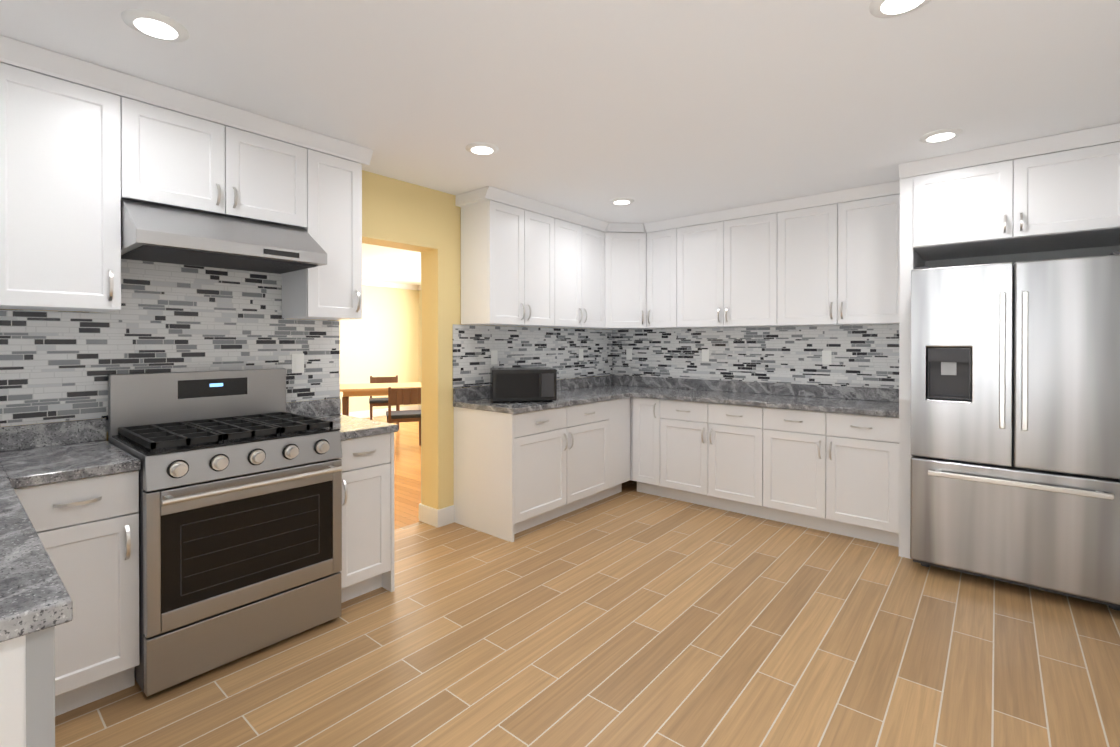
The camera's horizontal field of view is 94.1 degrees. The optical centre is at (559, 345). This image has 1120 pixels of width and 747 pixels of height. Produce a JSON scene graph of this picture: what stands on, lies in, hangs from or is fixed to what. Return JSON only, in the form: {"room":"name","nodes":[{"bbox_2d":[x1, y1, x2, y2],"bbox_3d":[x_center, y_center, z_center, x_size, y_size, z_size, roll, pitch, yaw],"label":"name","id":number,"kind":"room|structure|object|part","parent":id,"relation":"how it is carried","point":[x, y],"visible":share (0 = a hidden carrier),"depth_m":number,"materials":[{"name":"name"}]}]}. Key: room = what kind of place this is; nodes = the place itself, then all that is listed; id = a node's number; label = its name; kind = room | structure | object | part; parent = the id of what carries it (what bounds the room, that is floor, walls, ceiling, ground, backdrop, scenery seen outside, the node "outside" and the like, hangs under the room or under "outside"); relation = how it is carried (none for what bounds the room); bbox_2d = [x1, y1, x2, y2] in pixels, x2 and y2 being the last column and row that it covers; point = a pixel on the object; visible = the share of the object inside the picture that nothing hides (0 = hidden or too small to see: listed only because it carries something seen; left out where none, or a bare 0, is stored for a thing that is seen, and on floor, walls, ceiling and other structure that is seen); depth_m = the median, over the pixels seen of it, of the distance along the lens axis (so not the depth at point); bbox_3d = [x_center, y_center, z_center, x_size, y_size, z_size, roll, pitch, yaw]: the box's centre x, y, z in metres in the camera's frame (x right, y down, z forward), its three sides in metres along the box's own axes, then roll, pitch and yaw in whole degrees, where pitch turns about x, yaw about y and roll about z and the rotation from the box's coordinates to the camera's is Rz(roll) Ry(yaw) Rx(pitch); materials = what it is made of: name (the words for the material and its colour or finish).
{"room":"kitchen","nodes":[
{"label":"kitchen","id":0,"kind":"room"},
{"bbox_2d":[3,170,611,509],"bbox_3d":[-1.486,0.106,3.300,0.200,2.480,6.130,0,0,40],"label":"wall","id":1,"kind":"structure","parent":0,"point":[400,214],"depth_m":3.88,"materials":[{"name":"yellow paint"}]},
{"bbox_2d":[0,35,127,311],"bbox_3d":[-2.094,-0.638,2.147,0.326,0.977,0.393,0,0,40],"label":"upper cabinet","id":2,"kind":"object","parent":1,"relation":"attached to","point":[86,147],"depth_m":2.05,"materials":[{"name":"white wood"}]},
{"bbox_2d":[0,259,339,431],"bbox_3d":[-2.060,-0.112,2.451,0.006,1.024,2.118,0,0,40],"label":"tile backsplash","id":3,"kind":"structure","parent":1,"relation":"attached to","point":[58,366],"depth_m":2.55,"materials":[{"name":"tile"}]},
{"bbox_2d":[292,354,303,372],"bbox_3d":[-1.538,0.107,3.064,0.006,0.114,0.070,0,0,40],"label":"electrical outlet","id":4,"kind":"object","parent":3,"relation":"attached to","point":[297,363],"visible":1,"depth_m":3.06,"materials":[{"name":"white plastic"}]},
{"bbox_2d":[128,75,311,230],"bbox_3d":[-1.720,-0.878,2.592,0.326,0.502,0.772,0,0,40],"label":"upper cabinet","id":5,"kind":"object","parent":1,"relation":"attached to","point":[189,152],"depth_m":2.45,"materials":[{"name":"white wood"}]},
{"bbox_2d":[121,199,326,273],"bbox_3d":[-1.631,-0.509,2.519,0.559,0.226,0.764,0,0,40],"label":"range hood","id":6,"kind":"object","parent":1,"relation":"attached to","point":[150,232],"visible":0.94,"depth_m":2.35,"materials":[{"name":"silver metal"}]},
{"bbox_3d":[-1.314,-0.433,2.465,0.002,0.024,0.160,0,0,40],"label":"panel","id":7,"kind":"part","parent":6,"relation":"part of","materials":[{"name":"black ceramic"}]},
{"bbox_2d":[282,131,367,319],"bbox_3d":[-1.372,-0.642,3.009,0.326,0.977,0.314,0,0,40],"label":"upper cabinet","id":8,"kind":"object","parent":1,"relation":"attached to","point":[333,290],"depth_m":2.91,"materials":[{"name":"white wood"}]},
{"bbox_2d":[459,186,558,326],"bbox_3d":[-0.401,-0.648,4.168,0.326,0.977,0.727,0,0,40],"label":"upper cabinet","id":9,"kind":"object","parent":1,"relation":"attached to","point":[527,262],"depth_m":3.96,"materials":[{"name":"white wood"}]},
{"bbox_2d":[453,324,611,387],"bbox_3d":[-0.127,0.082,4.759,0.006,0.484,2.128,0,0,40],"label":"tile backsplash","id":10,"kind":"structure","parent":1,"relation":"attached to","point":[474,346],"depth_m":4.58,"materials":[{"name":"tile"}]},
{"bbox_2d":[491,350,497,364],"bbox_3d":[-0.536,0.101,4.260,0.006,0.114,0.070,0,0,40],"label":"electrical outlet","id":11,"kind":"object","parent":10,"relation":"attached to","point":[494,356],"visible":1,"depth_m":4.26,"materials":[{"name":"white plastic"}]},
{"bbox_2d":[579,349,582,360],"bbox_3d":[0.209,0.097,5.149,0.006,0.114,0.070,0,0,40],"label":"electrical outlet","id":12,"kind":"object","parent":10,"relation":"attached to","point":[580,354],"visible":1,"depth_m":5.14,"materials":[{"name":"white plastic"}]},
{"bbox_2d":[543,208,606,327],"bbox_3d":[0.066,-0.651,4.725,0.326,0.977,0.727,0,0,40],"label":"upper cabinet","id":13,"kind":"object","parent":1,"relation":"attached to","point":[581,238],"depth_m":4.62,"materials":[{"name":"white wood"}]},
{"bbox_2d":[583,223,661,328],"bbox_3d":[0.599,-0.652,5.148,0.613,0.978,0.611,0,0,40],"label":"upper cabinet","id":14,"kind":"object","parent":1,"relation":"attached to","point":[625,275],"visible":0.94,"depth_m":4.92,"materials":[{"name":"white wood"}]},
{"bbox_3d":[0.618,-0.610,4.922,0.288,0.896,0.288,0,0,40],"label":"door","id":15,"kind":"part","parent":14,"relation":"part of","materials":[{"name":"white wood"}]},
{"bbox_2d":[339,285,418,412],"bbox_3d":[-4.561,0.081,8.271,0.100,2.480,5.400,0,0,40],"label":"wall","id":16,"kind":"structure","parent":0,"point":[380,338],"depth_m":9.67,"materials":[{"name":"beige paint"}]},
{"bbox_2d":[341,405,418,417],"bbox_3d":[-4.527,1.256,8.229,0.014,0.130,5.370,0,0,40],"label":"baseboard","id":17,"kind":"structure","parent":16,"relation":"attached to","point":[378,412],"depth_m":9.61,"materials":[{"name":"white"}]},
{"bbox_2d":[362,280,417,289],"bbox_3d":[-4.519,-1.113,8.191,0.060,0.090,5.340,0,0,40],"label":"crown molding","id":18,"kind":"structure","parent":16,"relation":"attached to","point":[389,285],"depth_m":9.75,"materials":[{"name":"white wood"}]},
{"bbox_2d":[419,290,420,404],"bbox_3d":[-0.726,0.079,8.645,5.500,2.480,0.100,0,0,40],"label":"wall","id":19,"kind":"structure","parent":0,"point":[419,336],"depth_m":10.28,"materials":[{"name":"beige paint"}]},
{"bbox_2d":[421,252,421,503],"bbox_3d":[-0.264,0.098,4.925,0.010,2.480,2.470,0,0,40],"label":"wall","id":20,"kind":"structure","parent":0,"point":[421,377],"depth_m":3.98,"materials":[{"name":"beige paint"}]},
{"bbox_2d":[419,503,453,521],"bbox_3d":[0.125,1.270,5.405,0.026,0.130,3.724,0,0,40],"label":"baseboard","id":21,"kind":"structure","parent":20,"relation":"attached to","point":[426,513],"depth_m":3.91,"materials":[{"name":"white wood"}]},
{"bbox_2d":[0,0,1119,284],"bbox_3d":[-1.640,-1.169,4.317,9.650,0.060,7.900,0,0,40],"label":"ceiling","id":22,"kind":"structure","parent":0,"point":[656,110],"depth_m":2.23,"materials":[{"name":"white paint"}]},
{"bbox_2d":[121,9,188,41],"bbox_3d":[-1.425,-1.121,1.841,0.190,0.012,0.190,0,0,40],"label":"recessed light","id":23,"kind":"object","parent":22,"relation":"in","point":[154,25],"visible":1,"depth_m":1.82,"materials":[{"name":"white"}]},
{"bbox_2d":[465,142,498,154],"bbox_3d":[-0.449,-1.126,3.006,0.190,0.012,0.190,0,0,40],"label":"recessed light","id":24,"kind":"object","parent":22,"relation":"in","point":[480,148],"visible":1,"depth_m":2.98,"materials":[{"name":"white"}]},
{"bbox_2d":[610,198,633,204],"bbox_3d":[0.489,-1.132,4.125,0.190,0.012,0.190,0,0,40],"label":"recessed light","id":25,"kind":"object","parent":22,"relation":"in","point":[620,201],"visible":1,"depth_m":4.09,"materials":[{"name":"white"}]},
{"bbox_2d":[869,0,930,17],"bbox_3d":[1.115,-1.120,1.696,0.190,0.012,0.190,0,0,40],"label":"recessed light","id":26,"kind":"object","parent":22,"relation":"in","point":[886,8],"visible":1,"depth_m":1.72,"materials":[{"name":"white"}]},
{"bbox_2d":[919,128,962,142],"bbox_3d":[2.053,-1.125,2.815,0.190,0.012,0.190,0,0,40],"label":"recessed light","id":27,"kind":"object","parent":22,"relation":"in","point":[940,135],"visible":1,"depth_m":2.79,"materials":[{"name":"white"}]},
{"bbox_2d":[55,415,1119,746],"bbox_3d":[-1.640,1.371,4.330,9.650,0.060,7.900,0,0,40],"label":"floor","id":28,"kind":"structure","parent":0,"point":[629,616],"depth_m":2.28,"materials":[{"name":"brown wood"}]},
{"bbox_2d":[0,626,54,746],"bbox_3d":[-1.808,0.918,1.275,1.909,0.876,0.631,0,0,40],"label":"base cabinet","id":29,"kind":"object","parent":28,"relation":"on","point":[27,690],"visible":0.54,"depth_m":0.88,"materials":[{"name":"white wood"}]},
{"bbox_3d":[-0.885,0.920,0.891,0.002,0.875,0.035,0,0,40],"label":"panel","id":30,"kind":"part","parent":29,"relation":"part of","materials":[{"name":"grey wood"}]},
{"bbox_2d":[0,418,140,641],"bbox_3d":[-1.683,0.410,1.410,1.923,0.138,1.001,0,0,40],"label":"countertop","id":31,"kind":"structure","parent":29,"relation":"on","point":[35,596],"depth_m":1.62,"materials":[{"name":"grey stone"}]},
{"bbox_2d":[14,470,139,716],"bbox_3d":[-1.958,0.914,2.065,0.663,0.876,0.353,0,0,40],"label":"base cabinet","id":32,"kind":"object","parent":28,"relation":"on","point":[87,530],"visible":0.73,"depth_m":1.92,"materials":[{"name":"white wood"}]},
{"bbox_3d":[-1.693,0.684,1.892,0.035,0.255,0.206,0,0,40],"label":"handle","id":33,"kind":"part","parent":32,"relation":"part of","materials":[{"name":"silver metal"}]},
{"bbox_2d":[108,368,341,695],"bbox_3d":[-1.545,0.743,2.453,0.751,1.215,0.766,0,0,40],"label":"range","id":34,"kind":"object","parent":28,"relation":"on","point":[240,513],"visible":0.94,"depth_m":2.26,"materials":[{"name":"grey metal"}]},
{"bbox_3d":[-1.331,0.843,2.275,0.039,0.377,0.676,0,0,40],"label":"panel","id":35,"kind":"part","parent":34,"relation":"part of","materials":[{"name":"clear glass"}]},
{"bbox_3d":[-1.296,0.483,2.243,0.034,0.059,0.626,0,0,40],"label":"knob","id":36,"kind":"part","parent":34,"relation":"part of","materials":[{"name":"silver metal"}]},
{"bbox_3d":[-1.316,0.848,2.262,0.001,0.281,0.550,0,0,40],"label":"frame","id":37,"kind":"part","parent":34,"relation":"part of","materials":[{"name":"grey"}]},
{"bbox_3d":[-1.284,0.589,2.234,0.071,0.021,0.696,0,0,40],"label":"handle","id":38,"kind":"part","parent":34,"relation":"part of","materials":[{"name":"silver metal"}]},
{"bbox_2d":[339,432,393,602],"bbox_3d":[-1.241,0.910,2.921,0.663,0.876,0.332,0,0,40],"label":"base cabinet","id":39,"kind":"object","parent":28,"relation":"on","point":[367,514],"visible":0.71,"depth_m":2.75,"materials":[{"name":"white wood"}]},
{"bbox_2d":[286,398,397,439],"bbox_3d":[-1.242,0.403,2.926,0.653,0.138,0.343,0,0,40],"label":"countertop","id":40,"kind":"structure","parent":39,"relation":"on","point":[349,427],"depth_m":3.02,"materials":[{"name":"grey stone"}]},
{"bbox_3d":[-1.025,0.680,2.689,0.035,0.255,0.186,0,0,40],"label":"handle","id":41,"kind":"part","parent":39,"relation":"part of","materials":[{"name":"silver metal"}]},
{"bbox_2d":[340,382,420,415],"bbox_3d":[-2.329,0.950,7.514,1.600,0.750,0.900,0,0,-20],"label":"dining table","id":42,"kind":"object","parent":28,"relation":"on","point":[367,389],"visible":0.33,"depth_m":7.09,"materials":[{"name":"brown wood"}]},
{"bbox_2d":[369,375,399,428],"bbox_3d":[-2.798,0.911,8.318,0.460,0.820,0.500,0,0,-20],"label":"dining chair","id":43,"kind":"object","parent":28,"relation":"on","point":[383,401],"visible":0.54,"depth_m":8.31,"materials":[{"name":"brown wood"}]},
{"bbox_3d":[-2.785,0.876,8.280,0.586,0.050,0.600,0,0,40],"label":"seat","id":44,"kind":"part","parent":43,"relation":"part of","materials":[{"name":"grey fabric"}]},
{"bbox_2d":[386,387,420,445],"bbox_3d":[-1.959,0.919,6.623,0.460,0.820,0.500,0,0,-20],"label":"dining chair","id":45,"kind":"object","parent":28,"relation":"on","point":[402,396],"visible":0.75,"depth_m":6.42,"materials":[{"name":"brown wood"}]},
{"bbox_3d":[-1.972,0.884,6.661,0.586,0.050,0.600,0,0,40],"label":"seat","id":46,"kind":"part","parent":45,"relation":"part of","materials":[{"name":"grey leather"}]},
{"bbox_2d":[454,400,609,541],"bbox_3d":[-0.194,0.903,4.199,0.628,0.876,1.159,0,0,40],"label":"base cabinet","id":47,"kind":"object","parent":28,"relation":"on","point":[516,473],"depth_m":3.83,"materials":[{"name":"white wood"}]},
{"bbox_2d":[453,377,632,413],"bbox_3d":[-0.088,0.396,4.299,0.657,0.138,1.470,0,0,40],"label":"countertop","id":48,"kind":"structure","parent":47,"relation":"on","point":[574,391],"depth_m":4.17,"materials":[{"name":"grey stone"}]},
{"bbox_2d":[490,367,556,402],"bbox_3d":[-0.289,0.304,4.032,0.480,0.246,0.360,0,0,-10],"label":"microwave","id":49,"kind":"object","parent":48,"relation":"on","point":[525,384],"visible":1,"depth_m":3.88,"materials":[{"name":"black plastic"}]},
{"bbox_3d":[-0.315,0.300,3.863,0.208,0.175,0.247,0,0,40],"label":"door","id":50,"kind":"part","parent":49,"relation":"part of","materials":[{"name":"black glass"}]},
{"bbox_3d":[-0.150,0.300,3.884,0.023,0.175,0.022,0,0,40],"label":"handle","id":51,"kind":"part","parent":49,"relation":"part of","materials":[{"name":"black plastic"}]},
{"bbox_3d":[-0.091,0.299,3.903,0.063,0.175,0.074,0,0,40],"label":"panel","id":52,"kind":"part","parent":49,"relation":"part of","materials":[{"name":"grey plastic"}]},
{"bbox_3d":[0.067,0.674,3.992,0.035,0.255,0.698,0,0,40],"label":"handle","id":53,"kind":"part","parent":47,"relation":"part of","materials":[{"name":"silver metal"}]},
{"bbox_2d":[610,397,629,495],"bbox_3d":[0.286,0.901,4.773,0.628,0.876,0.337,0,0,40],"label":"base cabinet","id":54,"kind":"object","parent":28,"relation":"on","point":[619,408],"depth_m":4.58,"materials":[{"name":"white wood"}]},
{"bbox_2d":[630,397,661,496],"bbox_3d":[0.955,0.900,4.847,0.291,0.876,0.628,0,0,40],"label":"base cabinet","id":55,"kind":"object","parent":28,"relation":"on","point":[645,413],"depth_m":4.61,"materials":[{"name":"white wood"}]},
{"bbox_2d":[662,399,765,517],"bbox_3d":[1.402,0.902,4.472,0.875,0.876,0.628,0,0,40],"label":"base cabinet","id":56,"kind":"object","parent":28,"relation":"on","point":[714,454],"depth_m":4.20,"materials":[{"name":"white wood"}]},
{"bbox_2d":[762,407,898,546],"bbox_3d":[2.072,0.905,3.911,0.874,0.876,0.628,0,0,40],"label":"base cabinet","id":57,"kind":"object","parent":28,"relation":"on","point":[835,473],"depth_m":3.64,"materials":[{"name":"white wood"}]},
{"bbox_2d":[593,375,898,417],"bbox_3d":[1.376,0.395,4.474,2.677,0.138,0.653,0,0,40],"label":"countertop","id":58,"kind":"structure","parent":57,"relation":"on","point":[883,402],"depth_m":4.25,"materials":[{"name":"grey stone"}]},
{"bbox_2d":[899,123,1119,558],"bbox_3d":[2.737,0.108,3.179,1.067,2.478,0.888,0,0,40],"label":"tall cabinet","id":59,"kind":"object","parent":28,"relation":"on","point":[1054,192],"visible":0.98,"depth_m":3.02,"materials":[{"name":"white wood"}]},
{"bbox_3d":[2.551,-0.692,2.938,0.081,0.100,0.035,0,0,40],"label":"handle","id":60,"kind":"part","parent":59,"relation":"part of","materials":[{"name":"silver metal"}]},
{"bbox_3d":[2.569,-0.829,2.958,0.940,0.438,0.020,0,0,40],"label":"door","id":61,"kind":"part","parent":59,"relation":"part of","materials":[{"name":"white wood"}]},
{"bbox_2d":[910,251,1119,609],"bbox_3d":[2.704,0.442,3.125,0.920,1.810,0.960,0,0,40],"label":"fridge","id":62,"kind":"object","parent":28,"relation":"on","point":[1015,426],"visible":1,"depth_m":2.78,"materials":[{"name":"grey metal"}]},
{"bbox_3d":[2.239,0.165,3.005,0.192,0.287,0.048,0,0,40],"label":"panel","id":63,"kind":"part","parent":62,"relation":"part of","materials":[{"name":"grey plastic"}]},
{"bbox_3d":[2.284,0.104,2.983,0.457,1.104,0.085,0,0,40],"label":"door","id":64,"kind":"part","parent":62,"relation":"part of","materials":[{"name":"silver metal"}]},
{"bbox_3d":[2.462,0.971,2.838,0.920,0.604,0.085,0,0,40],"label":"drawer","id":65,"kind":"part","parent":62,"relation":"part of","materials":[{"name":"silver metal"}]},
{"bbox_3d":[2.416,0.234,2.780,0.740,1.030,0.062,0,0,40],"label":"handle","id":66,"kind":"part","parent":62,"relation":"part of","materials":[{"name":"silver metal"}]},
{"bbox_3d":[2.639,0.106,2.686,0.457,1.104,0.085,0,0,40],"label":"door","id":67,"kind":"part","parent":62,"relation":"part of","materials":[{"name":"silver metal"}]},
{"bbox_2d":[612,245,1119,388],"bbox_3d":[2.061,0.100,4.458,4.150,2.480,0.200,0,0,40],"label":"wall","id":68,"kind":"structure","parent":0,"point":[1072,253],"depth_m":3.48,"materials":[{"name":"white paint"}]},
{"bbox_2d":[644,218,675,328],"bbox_3d":[1.040,-0.652,4.955,0.319,0.977,0.325,0,0,40],"label":"upper cabinet","id":69,"kind":"object","parent":68,"relation":"attached to","point":[661,235],"depth_m":4.83,"materials":[{"name":"white wood"}]},
{"bbox_2d":[676,201,779,327],"bbox_3d":[1.499,-0.650,4.570,0.880,0.977,0.325,0,0,40],"label":"upper cabinet","id":70,"kind":"object","parent":68,"relation":"attached to","point":[728,261],"depth_m":4.41,"materials":[{"name":"white wood"}]},
{"bbox_2d":[612,324,898,388],"bbox_3d":[1.584,0.082,4.721,2.677,0.484,0.006,0,0,40],"label":"tile backsplash","id":71,"kind":"structure","parent":68,"relation":"attached to","point":[865,355],"depth_m":4.53,"materials":[{"name":"tile"}]},
{"bbox_2d":[626,349,631,359],"bbox_3d":[0.721,0.095,5.435,0.070,0.114,0.006,0,0,40],"label":"electrical outlet","id":72,"kind":"object","parent":71,"relation":"attached to","point":[628,354],"visible":1,"depth_m":5.43,"materials":[{"name":"white plastic"}]},
{"bbox_2d":[702,349,708,361],"bbox_3d":[1.364,0.098,4.896,0.070,0.114,0.006,0,0,40],"label":"electrical outlet","id":73,"kind":"object","parent":71,"relation":"attached to","point":[705,355],"visible":1,"depth_m":4.89,"materials":[{"name":"white plastic"}]},
{"bbox_2d":[822,350,831,364],"bbox_3d":[2.162,0.101,4.228,0.070,0.114,0.006,0,0,40],"label":"electrical outlet","id":74,"kind":"object","parent":71,"relation":"attached to","point":[826,357],"visible":1,"depth_m":4.23,"materials":[{"name":"white plastic"}]},
{"bbox_2d":[780,180,899,325],"bbox_3d":[2.169,-0.647,4.008,0.868,0.977,0.325,0,0,40],"label":"upper cabinet","id":75,"kind":"object","parent":68,"relation":"attached to","point":[830,258],"depth_m":3.86,"materials":[{"name":"white wood"}]}
]}

